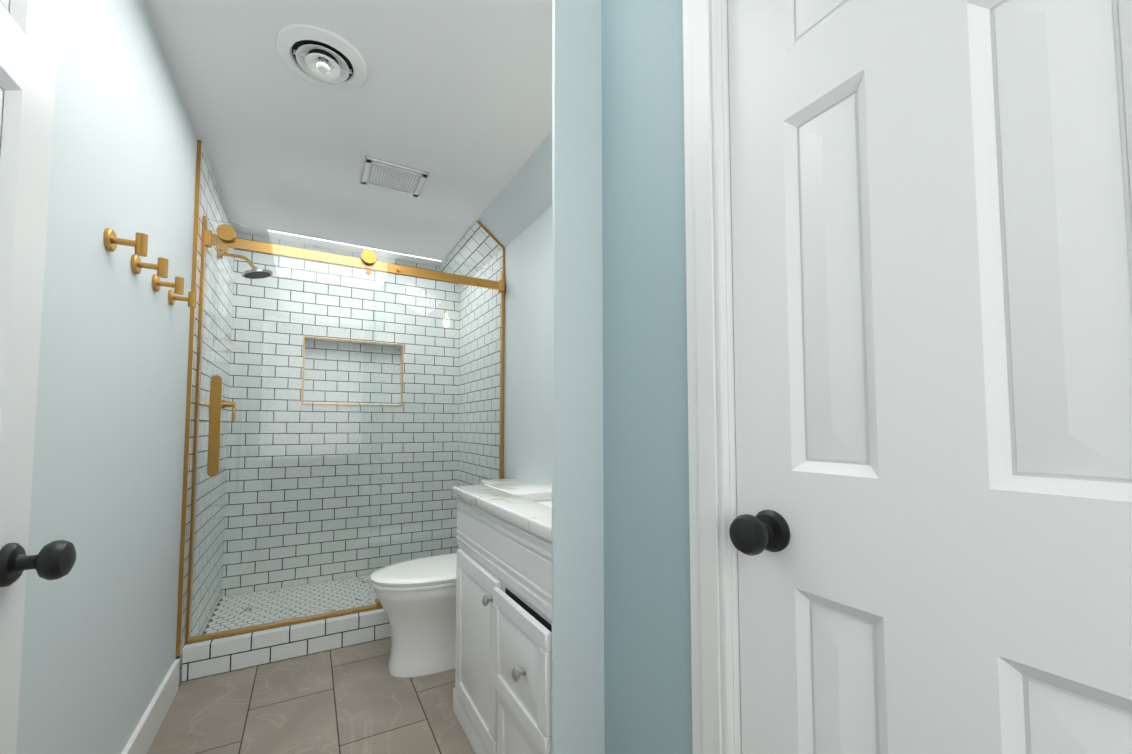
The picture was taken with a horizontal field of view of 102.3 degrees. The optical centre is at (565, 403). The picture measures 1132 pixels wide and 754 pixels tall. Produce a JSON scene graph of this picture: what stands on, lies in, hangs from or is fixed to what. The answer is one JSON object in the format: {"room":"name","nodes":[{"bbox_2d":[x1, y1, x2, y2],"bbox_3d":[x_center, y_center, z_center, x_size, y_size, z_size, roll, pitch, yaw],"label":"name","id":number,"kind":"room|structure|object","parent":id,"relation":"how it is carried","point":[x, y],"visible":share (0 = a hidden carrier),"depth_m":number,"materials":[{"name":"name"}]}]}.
{"room":"bathroom","nodes":[
{"label":"bathroom","id":0,"kind":"room"},
{"bbox_2d":[16,0,196,753],"bbox_3d":[-1.080,-0.042,0.844,0.120,2.400,5.190,2,-3,-29],"label":"wall","id":1,"kind":"structure","parent":0,"point":[99,641],"depth_m":1.21,"materials":[{"name":"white paint"}]},
{"bbox_2d":[0,0,75,753],"bbox_3d":[-0.710,0.115,0.451,0.121,2.030,0.760,2,-3,-29],"label":"door","id":2,"kind":"structure","parent":1,"relation":"in","point":[29,29],"depth_m":0.73,"materials":[{"name":"white wood"}]},
{"bbox_2d":[103,228,147,256],"bbox_3d":[-1.158,-0.424,1.204,0.080,0.058,0.058,2,-3,-29],"label":"hook","id":3,"kind":"object","parent":1,"relation":"attached to","point":[112,241],"visible":0.96,"depth_m":1.20,"materials":[{"name":"gold metal"}]},
{"bbox_2d":[131,254,168,277],"bbox_3d":[-1.259,-0.415,1.382,0.080,0.058,0.058,2,-3,-29],"label":"hook","id":4,"kind":"object","parent":1,"relation":"attached to","point":[138,265],"visible":0.96,"depth_m":1.38,"materials":[{"name":"gold metal"}]},
{"bbox_2d":[121,659,179,753],"bbox_3d":[-0.796,1.073,0.420,0.014,0.130,3.472,2,-3,-29],"label":"baseboard","id":5,"kind":"structure","parent":1,"relation":"attached to","point":[141,739],"depth_m":1.63,"materials":[{"name":"white paint"}]},
{"bbox_2d":[152,274,183,294],"bbox_3d":[-1.360,-0.406,1.560,0.080,0.058,0.058,2,-3,-29],"label":"hook","id":6,"kind":"object","parent":1,"relation":"attached to","point":[177,285],"visible":0.94,"depth_m":1.56,"materials":[{"name":"gold metal"}]},
{"bbox_2d":[168,290,196,307],"bbox_3d":[-1.458,-0.398,1.734,0.080,0.058,0.058,2,-3,-29],"label":"hook","id":7,"kind":"object","parent":1,"relation":"attached to","point":[190,299],"visible":1,"depth_m":1.73,"materials":[{"name":"gold metal"}]},
{"bbox_2d":[176,145,231,685],"bbox_3d":[-1.925,0.040,2.475,0.012,2.400,1.105,2,-3,-29],"label":"wall tile","id":8,"kind":"structure","parent":1,"relation":"attached to","point":[212,206],"depth_m":2.07,"materials":[{"name":"white tile"}]},
{"bbox_2d":[176,140,504,655],"bbox_3d":[-1.262,0.059,2.850,1.537,2.400,1.125,2,-3,-29],"label":"trim","id":9,"kind":"structure","parent":1,"relation":"attached to","point":[188,415],"depth_m":2.00,"materials":[{"name":"gold metal"}]},
{"bbox_2d":[147,637,474,753],"bbox_3d":[-0.366,1.207,1.184,2.000,0.060,5.190,2,-3,-29],"label":"floor","id":10,"kind":"structure","parent":0,"point":[357,699],"depth_m":1.78,"materials":[{"name":"tile"}]},
{"bbox_2d":[176,608,390,687],"bbox_3d":[-1.044,1.168,2.395,1.524,0.140,0.200,2,-3,-29],"label":"shower curb","id":11,"kind":"object","parent":10,"relation":"on","point":[210,657],"visible":0.5,"depth_m":2.17,"materials":[{"name":"tile"}]},
{"bbox_2d":[186,215,504,643],"bbox_3d":[-1.044,0.119,2.460,1.511,1.959,0.100,2,-3,-29],"label":"shower enclosure","id":12,"kind":"object","parent":11,"relation":"on","point":[348,431],"visible":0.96,"depth_m":2.35,"materials":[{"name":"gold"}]},
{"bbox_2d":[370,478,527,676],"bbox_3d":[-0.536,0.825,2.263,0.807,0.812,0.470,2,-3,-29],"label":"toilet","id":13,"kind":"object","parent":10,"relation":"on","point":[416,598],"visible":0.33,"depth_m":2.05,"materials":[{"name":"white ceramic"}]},
{"bbox_2d":[452,480,551,753],"bbox_3d":[-0.022,0.708,1.565,0.601,0.974,0.863,2,-3,-29],"label":"bathroom vanity","id":14,"kind":"object","parent":10,"relation":"on","point":[502,694],"visible":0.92,"depth_m":1.36,"materials":[{"name":"white wood"}]},
{"bbox_2d":[143,0,552,260],"bbox_3d":[-0.366,-1.250,1.308,2.000,0.060,5.190,2,-3,-29],"label":"ceiling","id":15,"kind":"structure","parent":0,"point":[453,98],"depth_m":1.85,"materials":[{"name":"white paint"}]},
{"bbox_2d":[276,23,366,89],"bbox_3d":[-0.848,-1.186,1.590,0.280,0.048,0.280,2,-3,-29],"label":"ceiling vent","id":16,"kind":"object","parent":15,"relation":"in","point":[326,58],"visible":0.98,"depth_m":1.57,"materials":[{"name":"white paint"}]},
{"bbox_2d":[361,156,427,196],"bbox_3d":[-0.886,-1.160,2.346,0.290,0.017,0.256,2,-3,-29],"label":"fan","id":17,"kind":"object","parent":15,"relation":"attached to","point":[387,175],"visible":1,"depth_m":2.32,"materials":[{"name":"grey"}]},
{"bbox_2d":[478,130,551,481],"bbox_3d":[0.284,-0.003,1.612,0.302,2.400,5.190,2,-3,-29],"label":"wall","id":18,"kind":"structure","parent":0,"point":[515,219],"depth_m":2.54,"materials":[{"name":"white paint"}]},
{"bbox_2d":[445,222,502,270],"bbox_3d":[-0.711,0.079,3.245,0.189,2.400,0.955,2,-3,-29],"label":"wall tile","id":19,"kind":"structure","parent":18,"relation":"attached to","point":[478,246],"depth_m":3.09,"materials":[{"name":"white tile"}]},
{"bbox_2d":[551,0,692,753],"bbox_3d":[0.776,-0.073,0.233,0.562,2.400,2.301,2,-3,-29],"label":"wall","id":20,"kind":"structure","parent":0,"point":[621,678],"depth_m":1.07,"materials":[{"name":"teal paint"}]},
{"bbox_2d":[682,0,741,753],"bbox_3d":[0.470,0.083,0.571,0.131,2.122,0.755,2,-3,-29],"label":"door frame","id":21,"kind":"structure","parent":20,"relation":"attached to","point":[715,663],"depth_m":0.83,"materials":[{"name":"white paint"}]},
{"bbox_2d":[728,0,1131,753],"bbox_3d":[0.424,0.125,0.544,0.110,2.024,0.577,2,-3,-29],"label":"door","id":22,"kind":"structure","parent":20,"relation":"in","point":[930,532],"depth_m":0.55,"materials":[{"name":"white wood"}]}
]}

